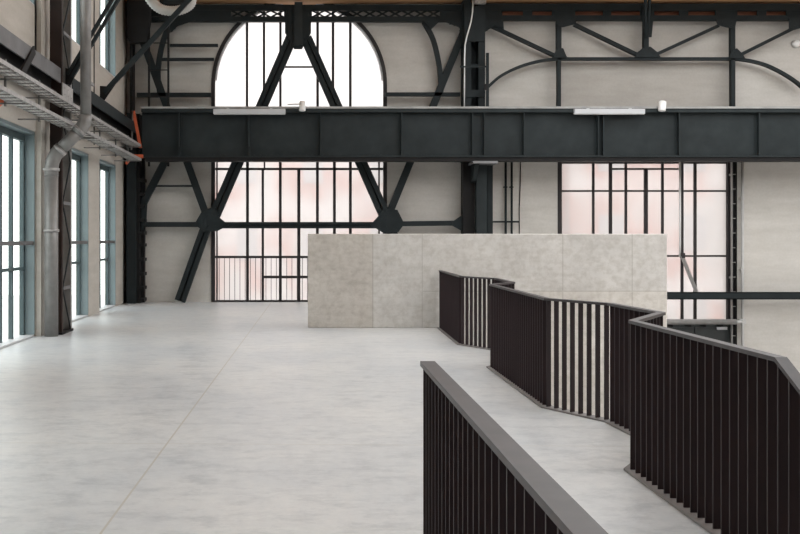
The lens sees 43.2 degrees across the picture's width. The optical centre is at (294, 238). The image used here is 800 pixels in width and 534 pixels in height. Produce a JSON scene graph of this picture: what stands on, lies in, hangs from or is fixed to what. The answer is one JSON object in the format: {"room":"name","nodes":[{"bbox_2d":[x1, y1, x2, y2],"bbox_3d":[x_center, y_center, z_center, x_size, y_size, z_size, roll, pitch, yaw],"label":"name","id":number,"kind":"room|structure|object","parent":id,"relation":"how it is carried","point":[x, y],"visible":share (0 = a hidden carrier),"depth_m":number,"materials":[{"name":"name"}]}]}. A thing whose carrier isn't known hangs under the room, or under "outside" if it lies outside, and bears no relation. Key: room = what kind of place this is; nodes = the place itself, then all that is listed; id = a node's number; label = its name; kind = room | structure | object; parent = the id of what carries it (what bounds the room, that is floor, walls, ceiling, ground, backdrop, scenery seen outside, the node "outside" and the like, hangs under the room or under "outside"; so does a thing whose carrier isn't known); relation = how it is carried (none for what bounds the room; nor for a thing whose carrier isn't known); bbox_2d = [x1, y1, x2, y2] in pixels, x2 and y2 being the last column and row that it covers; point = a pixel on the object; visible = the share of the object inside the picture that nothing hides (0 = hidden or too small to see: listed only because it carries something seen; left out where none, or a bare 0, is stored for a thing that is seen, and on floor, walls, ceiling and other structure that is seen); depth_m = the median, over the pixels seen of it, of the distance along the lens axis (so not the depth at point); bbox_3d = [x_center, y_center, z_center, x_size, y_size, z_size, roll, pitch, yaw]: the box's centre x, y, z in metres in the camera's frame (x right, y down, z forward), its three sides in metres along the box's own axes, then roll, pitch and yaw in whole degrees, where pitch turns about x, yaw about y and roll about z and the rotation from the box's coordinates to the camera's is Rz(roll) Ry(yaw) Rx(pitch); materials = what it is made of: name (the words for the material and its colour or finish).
{"room":"converted industrial hall","nodes":[
{"label":"converted industrial hall","id":0,"kind":"room"},
{"bbox_2d":[0,0,126,345],"bbox_3d":[-4.405,-1.350,5.700,0.270,12.100,39.400,0,0,0],"label":"wall","id":1,"kind":"structure","parent":0,"point":[17,16],"depth_m":21.51,"materials":[{"name":"beige paint"}]},
{"bbox_2d":[0,59,25,105],"bbox_3d":[-3.970,-2.130,13.625,0.600,0.640,0.050,0,0,0],"label":"bracket","id":2,"kind":"object","parent":1,"relation":"attached to","point":[5,79],"visible":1,"depth_m":13.60,"materials":[{"name":"metal"}]},
{"bbox_2d":[0,118,34,348],"bbox_3d":[-4.405,-0.080,14.400,0.250,3.360,4.100,0,0,0],"label":"window","id":3,"kind":"structure","parent":1,"relation":"in","point":[26,137],"depth_m":16.34,"materials":[{"name":"glass"}]},
{"bbox_2d":[0,239,34,245],"bbox_3d":[-4.317,0.060,14.400,0.085,0.120,4.040,0,0,0],"label":"bar","id":4,"kind":"object","parent":3,"relation":"attached to","point":[31,242],"visible":1,"depth_m":15.46,"materials":[{"name":"grey paint"}]},
{"bbox_2d":[0,25,60,91],"bbox_3d":[-4.050,-2.635,12.330,0.300,0.410,8.660,0,0,0],"label":"beam","id":5,"kind":"structure","parent":1,"relation":"attached to","point":[13,49],"depth_m":14.69,"materials":[{"name":"grey metal"}]},
{"bbox_2d":[35,0,36,50],"bbox_3d":[-4.260,-5.050,16.425,0.020,3.900,0.050,0,0,0],"label":"trim","id":6,"kind":"structure","parent":1,"relation":"attached to","point":[35,0],"depth_m":16.44,"materials":[{"name":"black paint"}]},
{"bbox_2d":[18,46,56,121],"bbox_3d":[-3.970,-2.337,14.797,0.600,1.054,1.307,0,0,0],"label":"bracket","id":7,"kind":"object","parent":1,"relation":"attached to","point":[32,53],"visible":0.84,"depth_m":14.77,"materials":[{"name":"metal"}]},
{"bbox_2d":[36,0,49,335],"bbox_3d":[-4.225,-2.700,17.045,0.090,8.600,1.150,0,0,0],"label":"trim","id":8,"kind":"structure","parent":1,"relation":"attached to","point":[43,6],"depth_m":16.49,"materials":[{"name":"beige paint"}]},
{"bbox_2d":[72,0,79,45],"bbox_3d":[-4.405,-5.310,19.660,0.250,2.980,2.080,0,0,0],"label":"window","id":9,"kind":"structure","parent":1,"relation":"in","point":[77,1],"depth_m":20.59,"materials":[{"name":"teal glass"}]},
{"bbox_2d":[72,148,87,321],"bbox_3d":[-4.405,-0.080,19.660,0.250,3.360,2.080,0,0,0],"label":"window","id":10,"kind":"structure","parent":1,"relation":"in","point":[81,158],"depth_m":20.67,"materials":[{"name":"teal metal"}]},
{"bbox_2d":[72,239,87,244],"bbox_3d":[-4.317,0.060,19.660,0.085,0.120,2.020,0,0,0],"label":"bar","id":11,"kind":"object","parent":10,"relation":"attached to","point":[85,242],"visible":0.55,"depth_m":20.14,"materials":[{"name":"grey paint"}]},
{"bbox_2d":[94,0,94,144],"bbox_3d":[-4.263,-4.500,21.225,0.015,5.000,0.050,0,0,0],"label":"trim","id":12,"kind":"structure","parent":1,"relation":"attached to","point":[94,0],"depth_m":21.22,"materials":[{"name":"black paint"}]},
{"bbox_2d":[84,118,113,149],"bbox_3d":[-3.970,-2.130,20.225,0.600,0.640,0.050,0,0,0],"label":"bracket","id":13,"kind":"object","parent":1,"relation":"attached to","point":[99,131],"visible":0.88,"depth_m":20.20,"materials":[{"name":"metal"}]},
{"bbox_2d":[72,78,135,139],"bbox_3d":[-4.050,-2.635,21.120,0.300,0.410,7.160,0,0,0],"label":"beam","id":14,"kind":"structure","parent":1,"relation":"attached to","point":[100,108],"depth_m":21.02,"materials":[{"name":"black metal"}]},
{"bbox_2d":[125,111,142,163],"bbox_3d":[-3.896,-2.450,24.212,0.435,1.308,0.075,0,0,0],"label":"brace","id":15,"kind":"object","parent":14,"relation":"attached to","point":[134,118],"visible":0.7,"depth_m":24.17,"materials":[{"name":"red paint"}]},
{"bbox_2d":[100,0,191,99],"bbox_3d":[-3.066,-4.040,20.980,2.051,2.352,0.080,0,0,0],"label":"knee brace","id":16,"kind":"object","parent":14,"relation":"on","point":[104,90],"visible":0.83,"depth_m":20.94,"materials":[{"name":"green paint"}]},
{"bbox_2d":[99,159,115,311],"bbox_3d":[-4.405,-0.080,22.845,0.250,3.360,2.010,0,0,0],"label":"window","id":17,"kind":"structure","parent":1,"relation":"in","point":[110,169],"depth_m":23.78,"materials":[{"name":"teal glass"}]},
{"bbox_2d":[99,239,114,243],"bbox_3d":[-4.317,0.060,22.845,0.085,0.120,1.950,0,0,0],"label":"bar","id":18,"kind":"object","parent":17,"relation":"attached to","point":[112,241],"visible":0.71,"depth_m":23.00,"materials":[{"name":"grey paint"}]},
{"bbox_2d":[99,0,115,76],"bbox_3d":[-4.405,-5.310,22.845,0.250,2.980,2.010,0,0,0],"label":"window","id":19,"kind":"structure","parent":1,"relation":"in","point":[110,27],"depth_m":23.82,"materials":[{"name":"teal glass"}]},
{"bbox_2d":[101,128,127,156],"bbox_3d":[-3.970,-2.130,22.025,0.600,0.640,0.050,0,0,0],"label":"bracket","id":20,"kind":"object","parent":1,"relation":"attached to","point":[115,140],"visible":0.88,"depth_m":22.00,"materials":[{"name":"metal"}]},
{"bbox_2d":[114,135,139,161],"bbox_3d":[-3.970,-2.130,23.625,0.600,0.640,0.050,0,0,0],"label":"bracket","id":21,"kind":"object","parent":1,"relation":"attached to","point":[127,135],"visible":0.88,"depth_m":23.60,"materials":[{"name":"metal"}]},
{"bbox_2d":[0,302,709,533],"bbox_3d":[-0.796,1.760,5.700,7.487,0.320,39.400,0,0,0],"label":"floor","id":22,"kind":"structure","parent":0,"point":[143,417],"depth_m":8.44,"materials":[{"name":"concrete"}]},
{"bbox_2d":[50,0,73,334],"bbox_3d":[-4.005,-2.900,17.100,0.269,9.000,0.840,0,0,0],"label":"column","id":23,"kind":"structure","parent":22,"relation":"on","point":[60,10],"depth_m":16.77,"materials":[{"name":"black metal"}]},
{"bbox_2d":[65,0,119,84],"bbox_3d":[-3.339,-3.545,17.000,1.121,1.855,0.080,0,0,0],"label":"knee brace","id":24,"kind":"object","parent":23,"relation":"attached to","point":[70,73],"visible":0.87,"depth_m":16.96,"materials":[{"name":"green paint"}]},
{"bbox_2d":[43,0,93,336],"bbox_3d":[-3.744,-1.800,16.683,0.800,6.800,0.735,0,0,0],"label":"downpipe","id":25,"kind":"object","parent":22,"relation":"on","point":[51,168],"visible":1,"depth_m":16.36,"materials":[{"name":"metal"}]},
{"bbox_2d":[126,0,151,303],"bbox_3d":[-3.867,-2.180,25.055,0.607,7.560,0.670,0,0,0],"label":"steel column","id":26,"kind":"structure","parent":22,"relation":"on","point":[139,19],"depth_m":24.75,"materials":[{"name":"black metal"}]},
{"bbox_2d":[148,15,168,166],"bbox_3d":[-3.381,-3.850,24.805,0.529,4.100,0.050,0,0,0],"label":"ladder","id":27,"kind":"object","parent":26,"relation":"attached to","point":[167,42],"visible":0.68,"depth_m":24.78,"materials":[{"name":"black metal"}]},
{"bbox_2d":[137,2,462,302],"bbox_3d":[0.273,-2.153,25.075,8.659,7.515,0.290,0,0,0],"label":"truss","id":28,"kind":"object","parent":22,"relation":"on","point":[297,18],"visible":0.88,"depth_m":25.08,"materials":[{"name":"black metal"}]},
{"bbox_2d":[420,361,607,533],"bbox_3d":[0.578,1.080,2.805,0.120,1.040,3.571,0,0,1],"label":"railing","id":29,"kind":"object","parent":22,"relation":"on","point":[478,479],"visible":1,"depth_m":3.13,"materials":[{"name":"metal"}]},
{"bbox_2d":[437,270,799,533],"bbox_3d":[2.638,1.475,10.526,0.590,1.830,14.845,0,0,1],"label":"railing","id":30,"kind":"object","parent":22,"relation":"on","point":[712,425],"visible":1,"depth_m":6.12,"materials":[{"name":"metal"}]},
{"bbox_2d":[124,0,799,4],"bbox_3d":[8.700,-6.010,24.525,26.600,0.080,2.650,0,0,0],"label":"ceiling","id":31,"kind":"structure","parent":0,"point":[284,2],"depth_m":25.14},
{"bbox_2d":[160,0,183,5],"bbox_3d":[-2.782,-5.595,23.000,0.593,0.610,0.600,0,0,0],"label":"duct","id":32,"kind":"object","parent":31,"relation":"hanging from","point":[164,2],"visible":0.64,"depth_m":22.70,"materials":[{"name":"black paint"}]},
{"bbox_2d":[145,0,196,15],"bbox_3d":[-2.932,-5.616,22.600,1.438,1.158,0.236,0,0,0],"label":"flexible duct","id":33,"kind":"object","parent":32,"relation":"attached to","point":[155,5],"visible":0.74,"depth_m":22.51,"materials":[{"name":"white metal"}]},
{"bbox_2d":[163,0,181,4],"bbox_3d":[-2.782,-5.421,22.710,0.410,0.194,0.020,0,0,0],"label":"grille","id":34,"kind":"object","parent":32,"relation":"attached to","point":[165,2],"depth_m":22.70,"materials":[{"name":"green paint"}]},
{"bbox_2d":[644,0,650,38],"bbox_3d":[8.597,-5.492,24.495,0.190,0.994,1.101,0,0,14],"label":"hanger","id":35,"kind":"object","parent":31,"relation":"hanging from","point":[646,11],"visible":1,"depth_m":24.52,"materials":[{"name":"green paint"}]},
{"bbox_2d":[127,4,799,372],"bbox_3d":[8.730,-0.950,25.625,26.540,11.300,0.450,0,0,0],"label":"wall","id":36,"kind":"structure","parent":0,"point":[431,191],"depth_m":25.40,"materials":[{"name":"beige paint"}]},
{"bbox_2d":[211,4,386,301],"bbox_3d":[0.102,-2.257,25.463,4.488,7.771,0.186,0,0,0],"label":"window","id":37,"kind":"structure","parent":36,"relation":"in","point":[237,26],"depth_m":25.47,"materials":[{"name":"black metal"}]},
{"bbox_2d":[503,162,507,233],"bbox_3d":[5.331,1.325,25.335,0.090,6.749,0.130,0,0,0],"label":"pipe","id":38,"kind":"object","parent":36,"relation":"attached to","point":[505,187],"visible":0.19,"depth_m":25.27,"materials":[{"name":"black metal"}]},
{"bbox_2d":[493,221,518,222],"bbox_3d":[5.330,-0.434,25.260,0.657,0.045,0.030,0,0,0],"label":"pipe rail","id":39,"kind":"object","parent":38,"relation":"attached to","point":[493,221],"visible":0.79,"depth_m":25.25,"materials":[{"name":"metal"}]},
{"bbox_2d":[509,162,513,233],"bbox_3d":[5.482,1.325,25.336,0.090,6.749,0.128,0,0,0],"label":"pipe","id":40,"kind":"object","parent":36,"relation":"attached to","point":[511,186],"visible":0.19,"depth_m":25.28,"materials":[{"name":"black metal"}]},
{"bbox_2d":[519,162,520,233],"bbox_3d":[5.706,1.323,25.370,0.051,6.755,0.024,0,0,0],"label":"cable","id":41,"kind":"object","parent":36,"relation":"attached to","point":[520,162],"visible":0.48,"depth_m":25.36,"materials":[{"name":"black paint"}]},
{"bbox_2d":[502,12,785,14],"bbox_3d":[13.224,-5.766,25.370,17.152,0.407,0.060,0,0,0],"label":"trim","id":42,"kind":"structure","parent":36,"relation":"attached to","point":[503,13],"depth_m":25.34,"materials":[{"name":"black metal"}]},
{"bbox_2d":[558,162,730,318],"bbox_3d":[8.894,-0.025,25.473,4.448,4.376,0.166,0,0,0],"label":"window","id":43,"kind":"structure","parent":36,"relation":"in","point":[728,164],"depth_m":25.47,"materials":[{"name":"black metal"}]},
{"bbox_2d":[679,162,697,291],"bbox_3d":[9.984,-0.324,25.380,0.459,3.366,0.120,0,0,0],"label":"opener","id":44,"kind":"object","parent":43,"relation":"attached to","point":[681,255],"visible":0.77,"depth_m":25.38,"materials":[{"name":"grey metal"}]},
{"bbox_2d":[561,61,728,105],"bbox_3d":[8.890,-3.378,25.390,4.369,2.337,0.020,0,0,0],"label":"wall panel","id":45,"kind":"object","parent":36,"relation":"attached to","point":[583,83],"depth_m":25.38,"materials":[{"name":"grey paint"}]},
{"bbox_2d":[667,325,730,342],"bbox_3d":[10.154,3.427,25.409,2.019,2.546,0.182,0,0,0],"label":"door","id":46,"kind":"structure","parent":36,"relation":"in","point":[716,332],"depth_m":25.38,"materials":[{"name":"black paint"}]},
{"bbox_2d":[667,319,745,326],"bbox_3d":[8.453,2.108,25.252,5.705,0.198,0.476,0,0,0],"label":"horizontal pipe","id":47,"kind":"object","parent":36,"relation":"attached to","point":[670,322],"visible":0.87,"depth_m":25.03,"materials":[{"name":"metal"}]},
{"bbox_2d":[729,162,736,344],"bbox_3d":[11.066,1.275,25.290,0.147,6.450,0.220,0,0,0],"label":"ladder","id":48,"kind":"object","parent":36,"relation":"attached to","point":[733,277],"visible":0.64,"depth_m":25.19,"materials":[{"name":"metal"}]},
{"bbox_2d":[739,162,744,345],"bbox_3d":[11.322,1.350,25.332,0.100,6.700,0.135,0,0,0],"label":"drain pipe","id":49,"kind":"object","parent":36,"relation":"attached to","point":[742,198],"visible":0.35,"depth_m":25.27,"materials":[{"name":"metal"}]},
{"bbox_2d":[791,40,799,47],"bbox_3d":[12.700,-4.953,25.337,0.210,0.210,0.125,0,0,0],"label":"wall lamp","id":50,"kind":"object","parent":36,"relation":"attached to","point":[795,43],"visible":1,"depth_m":25.30,"materials":[{"name":"white plastic"}]},
{"bbox_2d":[308,234,666,417],"bbox_3d":[3.467,2.304,18.150,6.465,4.792,0.300,0,0,0],"label":"wall","id":51,"kind":"structure","parent":0,"point":[355,280],"depth_m":18.00,"materials":[{"name":"concrete"}]},
{"bbox_2d":[667,292,799,299],"bbox_3d":[13.200,1.421,25.075,15.600,0.182,0.150,0,0,0],"label":"beam","id":52,"kind":"structure","parent":0,"point":[670,295],"depth_m":25.00,"materials":[{"name":"black metal"}]},
{"bbox_3d":[8.730,4.850,5.700,26.540,0.300,39.400,0,0,0],"label":"floor","id":53,"kind":"structure","parent":0,"visible":0},
{"bbox_2d":[461,0,497,233],"bbox_3d":[4.566,-0.630,24.760,0.739,10.660,1.080,0,0,0],"label":"steel column","id":54,"kind":"structure","parent":53,"relation":"on","point":[476,176],"depth_m":24.82,"materials":[{"name":"black metal"}]},
{"bbox_2d":[464,0,473,105],"bbox_3d":[4.296,-4.577,24.740,0.251,2.673,0.036,0,0,0],"label":"conduit","id":55,"kind":"object","parent":54,"relation":"attached to","point":[472,0],"visible":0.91,"depth_m":24.72,"materials":[{"name":"white plastic"}]},
{"bbox_2d":[141,106,799,161],"bbox_3d":[5.879,-2.557,24.480,19.242,1.330,0.360,0,0,0],"label":"girder","id":56,"kind":"object","parent":54,"relation":"on","point":[169,133],"visible":0.99,"depth_m":24.46,"materials":[{"name":"metal"}]},
{"bbox_2d":[213,108,285,114],"bbox_3d":[-1.106,-3.096,24.265,1.750,0.152,0.110,0,0,0],"label":"lamp","id":57,"kind":"object","parent":56,"relation":"attached to","point":[227,111],"visible":1,"depth_m":24.21,"materials":[{"name":"white plastic"}]},
{"bbox_2d":[214,114,284,114],"bbox_3d":[-1.106,-3.025,24.265,1.720,0.010,0.070,0,0,0],"label":"diffuser","id":58,"kind":"object","parent":57,"relation":"attached to","point":[214,114],"depth_m":24.26,"materials":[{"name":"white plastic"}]},
{"bbox_2d":[287,101,305,111],"bbox_3d":[0.055,-3.214,24.199,0.419,0.254,0.290,0,0,-23],"label":"spotlight","id":59,"kind":"object","parent":56,"relation":"attached to","point":[302,107],"visible":1,"depth_m":24.16,"materials":[{"name":"white plastic"}]},
{"bbox_2d":[460,53,488,105],"bbox_3d":[4.413,-3.899,24.600,0.708,1.353,0.080,0,0,0],"label":"upright post","id":60,"kind":"object","parent":56,"relation":"on","point":[486,86],"visible":0.88,"depth_m":24.57,"materials":[{"name":"black metal"}]},
{"bbox_2d":[573,108,644,114],"bbox_3d":[7.624,-3.096,24.265,1.713,0.152,0.110,0,0,0],"label":"lamp","id":61,"kind":"object","parent":56,"relation":"attached to","point":[587,111],"visible":1,"depth_m":24.21,"materials":[{"name":"white plastic"}]},
{"bbox_2d":[574,114,643,114],"bbox_3d":[7.624,-3.025,24.265,1.684,0.010,0.070,0,0,0],"label":"diffuser","id":62,"kind":"object","parent":61,"relation":"attached to","point":[574,114],"depth_m":24.26,"materials":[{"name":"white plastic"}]},
{"bbox_2d":[658,100,665,111],"bbox_3d":[8.901,-3.215,24.238,0.188,0.267,0.303,0,0,23],"label":"spotlight","id":63,"kind":"object","parent":56,"relation":"attached to","point":[661,104],"visible":1,"depth_m":24.14,"materials":[{"name":"white plastic"}]},
{"bbox_2d":[474,0,485,3],"bbox_3d":[4.576,-5.883,24.718,0.284,0.138,0.144,0,0,0],"label":"bracket","id":64,"kind":"object","parent":54,"relation":"attached to","point":[475,1],"visible":1,"depth_m":24.66,"materials":[{"name":"metal"}]},
{"bbox_2d":[485,3,799,105],"bbox_3d":[9.255,-4.024,25.121,9.014,3.772,0.198,0,0,0],"label":"truss","id":65,"kind":"object","parent":54,"relation":"attached to","point":[563,14],"visible":0.98,"depth_m":25.08,"materials":[{"name":"black metal"}]},
{"label":"outside","id":66,"kind":"structure","parent":0,"visible":0},
{"bbox_2d":[2,295,104,339],"bbox_3d":[15.000,5.250,30.000,150.000,0.400,120.000,0,0,0],"label":"ground","id":67,"kind":"structure","parent":66,"point":[4,297],"depth_m":69.19,"materials":[{"name":"white"}]},
{"bbox_2d":[215,162,382,299],"bbox_3d":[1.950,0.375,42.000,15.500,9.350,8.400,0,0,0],"label":"window glass","id":68,"kind":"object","parent":67,"relation":"on","point":[231,241],"visible":0.09,"depth_m":38.00,"materials":[{"name":"glass"}]},
{"bbox_2d":[562,164,722,318],"bbox_3d":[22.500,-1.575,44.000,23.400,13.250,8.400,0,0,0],"label":"window glass","id":69,"kind":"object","parent":67,"relation":"on","point":[576,206],"visible":0.1,"depth_m":40.00,"materials":[{"name":"white glass"}]},
{"bbox_3d":[-3.970,-2.130,18.325,0.600,0.640,0.050,0,0,0],"label":"bracket","id":70,"kind":"object","parent":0,"visible":0},
{"bbox_2d":[0,58,140,146],"bbox_3d":[-3.800,-2.221,16.425,0.264,0.067,14.850,0,0,0],"label":"cable tray","id":71,"kind":"object","parent":70,"relation":"on","point":[7,70],"visible":0.86,"depth_m":15.52,"materials":[{"name":"metal"}]},
{"bbox_2d":[0,84,141,160],"bbox_3d":[-3.800,-1.891,16.450,0.264,0.067,14.900,0,0,0],"label":"cable tray","id":72,"kind":"object","parent":70,"relation":"on","point":[9,96],"visible":0.88,"depth_m":15.38,"materials":[{"name":"metal"}]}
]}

